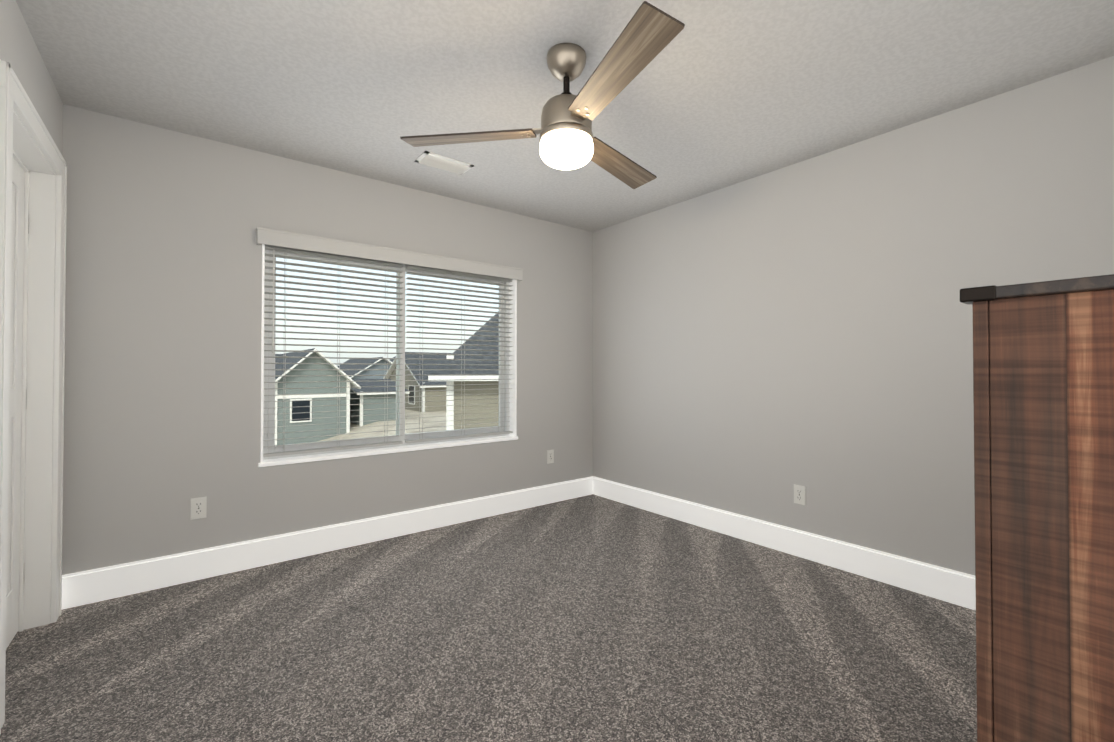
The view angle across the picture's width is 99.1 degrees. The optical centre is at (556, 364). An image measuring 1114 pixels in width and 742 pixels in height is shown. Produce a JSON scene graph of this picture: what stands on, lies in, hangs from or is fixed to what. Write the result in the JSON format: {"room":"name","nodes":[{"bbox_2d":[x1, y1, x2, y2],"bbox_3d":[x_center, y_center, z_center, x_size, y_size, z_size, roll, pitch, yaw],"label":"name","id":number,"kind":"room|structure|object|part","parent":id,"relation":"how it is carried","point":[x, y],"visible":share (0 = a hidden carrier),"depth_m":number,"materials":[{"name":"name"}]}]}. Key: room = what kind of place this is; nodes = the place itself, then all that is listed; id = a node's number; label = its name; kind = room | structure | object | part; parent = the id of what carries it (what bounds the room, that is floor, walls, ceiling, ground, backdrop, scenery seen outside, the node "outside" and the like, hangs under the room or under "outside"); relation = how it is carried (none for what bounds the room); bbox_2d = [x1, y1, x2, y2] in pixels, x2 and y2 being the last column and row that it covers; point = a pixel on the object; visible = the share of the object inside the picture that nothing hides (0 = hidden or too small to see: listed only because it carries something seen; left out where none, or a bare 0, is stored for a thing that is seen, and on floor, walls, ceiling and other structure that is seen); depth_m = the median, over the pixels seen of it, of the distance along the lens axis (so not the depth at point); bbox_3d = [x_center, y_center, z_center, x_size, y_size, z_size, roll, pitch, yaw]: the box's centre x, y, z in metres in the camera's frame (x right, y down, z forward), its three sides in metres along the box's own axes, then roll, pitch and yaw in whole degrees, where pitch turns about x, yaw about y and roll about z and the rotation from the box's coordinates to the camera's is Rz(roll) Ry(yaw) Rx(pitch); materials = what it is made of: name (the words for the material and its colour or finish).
{"room":"empty bedroom","nodes":[
{"label":"empty bedroom","id":0,"kind":"room"},
{"bbox_2d":[0,0,62,153],"bbox_3d":[-1.344,-0.061,0.847,0.120,2.440,3.870,1,-1,-38],"label":"wall","id":1,"kind":"structure","parent":0,"point":[20,52],"depth_m":1.81,"materials":[{"name":"grey paint"}]},
{"bbox_2d":[6,157,24,648],"bbox_3d":[-2.143,0.148,1.787,0.036,2.029,0.766,1,-1,-38],"label":"door","id":2,"kind":"structure","parent":1,"relation":"in","point":[15,406],"depth_m":2.02,"materials":[{"name":"white wood"}]},
{"bbox_2d":[0,60,66,733],"bbox_3d":[-2.083,0.106,1.835,0.117,2.130,0.950,1,-1,-38],"label":"door frame","id":3,"kind":"structure","parent":1,"relation":"in","point":[14,95],"depth_m":1.61,"materials":[{"name":"white wood"}]},
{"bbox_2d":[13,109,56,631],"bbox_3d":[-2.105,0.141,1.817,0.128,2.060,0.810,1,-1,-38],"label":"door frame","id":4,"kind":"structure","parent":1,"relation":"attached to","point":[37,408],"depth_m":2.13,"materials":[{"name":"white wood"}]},
{"bbox_2d":[62,104,592,574],"bbox_3d":[-1.078,-0.030,3.418,3.470,2.440,0.150,1,-1,-38],"label":"wall","id":5,"kind":"structure","parent":0,"point":[162,398],"depth_m":2.68,"materials":[{"name":"grey paint"}]},
{"bbox_2d":[190,496,206,519],"bbox_3d":[-1.969,0.790,2.608,0.070,0.115,0.009,1,-1,-38],"label":"electrical outlet plate","id":6,"kind":"object","parent":5,"relation":"attached to","point":[199,508],"depth_m":2.61,"materials":[{"name":"white plastic"}]},
{"bbox_2d":[61,476,592,609],"bbox_3d":[-1.030,1.108,3.327,3.450,0.162,0.030,1,-1,-38],"label":"baseboard","id":7,"kind":"structure","parent":5,"relation":"attached to","point":[135,577],"depth_m":2.86,"materials":[{"name":"white wood"}]},
{"bbox_2d":[263,250,509,459],"bbox_3d":[-1.108,-0.085,3.441,1.790,1.350,0.068,1,-1,-38],"label":"window","id":8,"kind":"structure","parent":5,"relation":"in","point":[400,408],"depth_m":3.40,"materials":[{"name":"white plastic"}]},
{"bbox_2d":[256,227,522,456],"bbox_3d":[-1.045,-0.115,3.362,1.858,1.350,0.124,1,-1,-38],"label":"window blinds","id":9,"kind":"object","parent":8,"relation":"attached to","point":[273,240],"visible":0.98,"depth_m":3.23,"materials":[{"name":"grey plastic"}]},
{"bbox_2d":[258,244,517,466],"bbox_3d":[-1.061,-0.076,3.381,1.814,1.371,0.099,1,-1,-38],"label":"window frame","id":10,"kind":"structure","parent":5,"relation":"attached to","point":[330,456],"depth_m":3.38,"materials":[{"name":"white wood"}]},
{"bbox_2d":[547,450,553,463],"bbox_3d":[-0.056,0.799,4.107,0.070,0.115,0.009,1,-1,-38],"label":"electrical outlet plate","id":11,"kind":"object","parent":5,"relation":"attached to","point":[550,453],"depth_m":4.10,"materials":[{"name":"white plastic"}]},
{"bbox_2d":[0,494,976,741],"bbox_3d":[0.070,1.222,1.938,3.710,0.100,3.870,1,-1,-38],"label":"floor","id":12,"kind":"structure","parent":0,"point":[592,618],"depth_m":1.95,"materials":[{"name":"carpet"}]},
{"bbox_2d":[960,274,1113,741],"bbox_3d":[1.289,0.509,0.965,0.932,1.302,0.564,1,-1,-38],"label":"dresser","id":13,"kind":"object","parent":12,"relation":"on","point":[1043,376],"visible":1,"depth_m":0.81,"materials":[{"name":"brown wood"}]},
{"bbox_2d":[16,0,1113,231],"bbox_3d":[0.070,-1.317,1.969,3.710,0.100,3.870,1,-1,-38],"label":"ceiling","id":14,"kind":"structure","parent":0,"point":[714,96],"depth_m":2.08,"materials":[{"name":"white paint"}]},
{"bbox_2d":[415,151,473,174],"bbox_3d":[-0.701,-1.246,2.960,0.320,0.018,0.170,1,-1,-38],"label":"ceiling vent","id":15,"kind":"object","parent":14,"relation":"in","point":[427,158],"visible":1,"depth_m":2.94,"materials":[{"name":"white plastic"}]},
{"bbox_2d":[400,1,684,188],"bbox_3d":[0.144,-1.047,1.942,1.210,0.442,1.222,1,-1,-38],"label":"fan","id":16,"kind":"object","parent":14,"relation":"hanging from","point":[645,38],"visible":1,"depth_m":1.85,"materials":[{"name":"brown wood"}]},
{"bbox_3d":[-0.345,-0.958,2.001,0.605,0.016,0.138,0,11,8],"label":"blade","id":17,"kind":"part","parent":16,"relation":"part of","materials":[{"name":"brown wood"}]},
{"bbox_3d":[0.039,-1.089,1.949,0.220,0.356,0.220,1,-1,-38],"label":"motor","id":18,"kind":"part","parent":16,"relation":"part of","materials":[{"name":"silver metal"}]},
{"bbox_3d":[0.039,-0.869,1.946,0.220,0.086,0.220,1,-1,-38],"label":"globe","id":19,"kind":"part","parent":16,"relation":"part of"},
{"bbox_3d":[0.277,-0.955,2.253,0.138,0.016,0.605,-16,-10,37],"label":"blade","id":20,"kind":"part","parent":16,"relation":"part of","materials":[{"name":"brown wood"}]},
{"bbox_3d":[0.185,-0.963,1.588,0.138,0.016,0.605,13,-6,-21],"label":"blade","id":21,"kind":"part","parent":16,"relation":"part of","materials":[{"name":"brown wood"}]},
{"bbox_2d":[593,56,1113,575],"bbox_3d":[1.482,-0.034,3.061,0.120,2.440,3.870,1,-1,-38],"label":"wall","id":22,"kind":"structure","parent":0,"point":[763,344],"depth_m":2.72,"materials":[{"name":"grey paint"}]},
{"bbox_2d":[593,477,975,610],"bbox_3d":[1.437,1.104,2.992,0.019,0.162,3.600,1,-1,-38],"label":"baseboard","id":23,"kind":"structure","parent":22,"relation":"attached to","point":[948,585],"depth_m":2.85,"materials":[{"name":"white wood"}]},
{"bbox_2d":[794,484,805,504],"bbox_3d":[1.496,0.804,2.928,0.009,0.115,0.070,1,-1,-38],"label":"electrical outlet plate","id":24,"kind":"object","parent":22,"relation":"attached to","point":[799,491],"depth_m":2.92,"materials":[{"name":"white plastic"}]},
{"label":"outside","id":25,"kind":"structure","parent":0,"visible":0},
{"bbox_2d":[317,409,445,441],"bbox_3d":[-36.866,4.372,62.456,140.000,1.480,136.020,1,-1,-38],"label":"ground","id":26,"kind":"structure","parent":25,"point":[429,417],"depth_m":24.74,"materials":[{"name":"beige concrete"}]},
{"bbox_2d":[275,348,360,444],"bbox_3d":[-14.907,1.861,27.236,4.300,5.240,9.600,1,-1,-38],"label":"house","id":27,"kind":"structure","parent":26,"relation":"on","point":[334,420],"depth_m":23.85,"materials":[{"name":"green"}]},
{"bbox_2d":[338,357,392,378],"bbox_3d":[-18.306,2.052,45.278,6.800,5.300,10.800,1,-1,-38],"label":"house","id":28,"kind":"structure","parent":26,"relation":"on","point":[373,372],"depth_m":41.27,"materials":[{"name":"grey"}]},
{"bbox_2d":[350,379,409,426],"bbox_3d":[-11.686,2.704,29.114,2.900,3.600,6.600,1,-1,-38],"label":"house","id":29,"kind":"structure","parent":26,"relation":"on","point":[356,413],"depth_m":26.77,"materials":[{"name":"green"}]},
{"bbox_2d":[383,352,451,412],"bbox_3d":[-8.312,1.858,37.548,8.500,5.500,8.200,1,-1,-38],"label":"house","id":30,"kind":"structure","parent":26,"relation":"on","point":[436,402],"depth_m":33.30,"materials":[{"name":"beige wood"}]},
{"bbox_2d":[428,311,498,429],"bbox_3d":[1.922,-0.388,16.696,11.700,9.480,10.900,0,-1,-11],"label":"house","id":31,"kind":"structure","parent":26,"relation":"on","point":[480,401],"depth_m":10.81,"materials":[{"name":"beige wood"}]}
]}

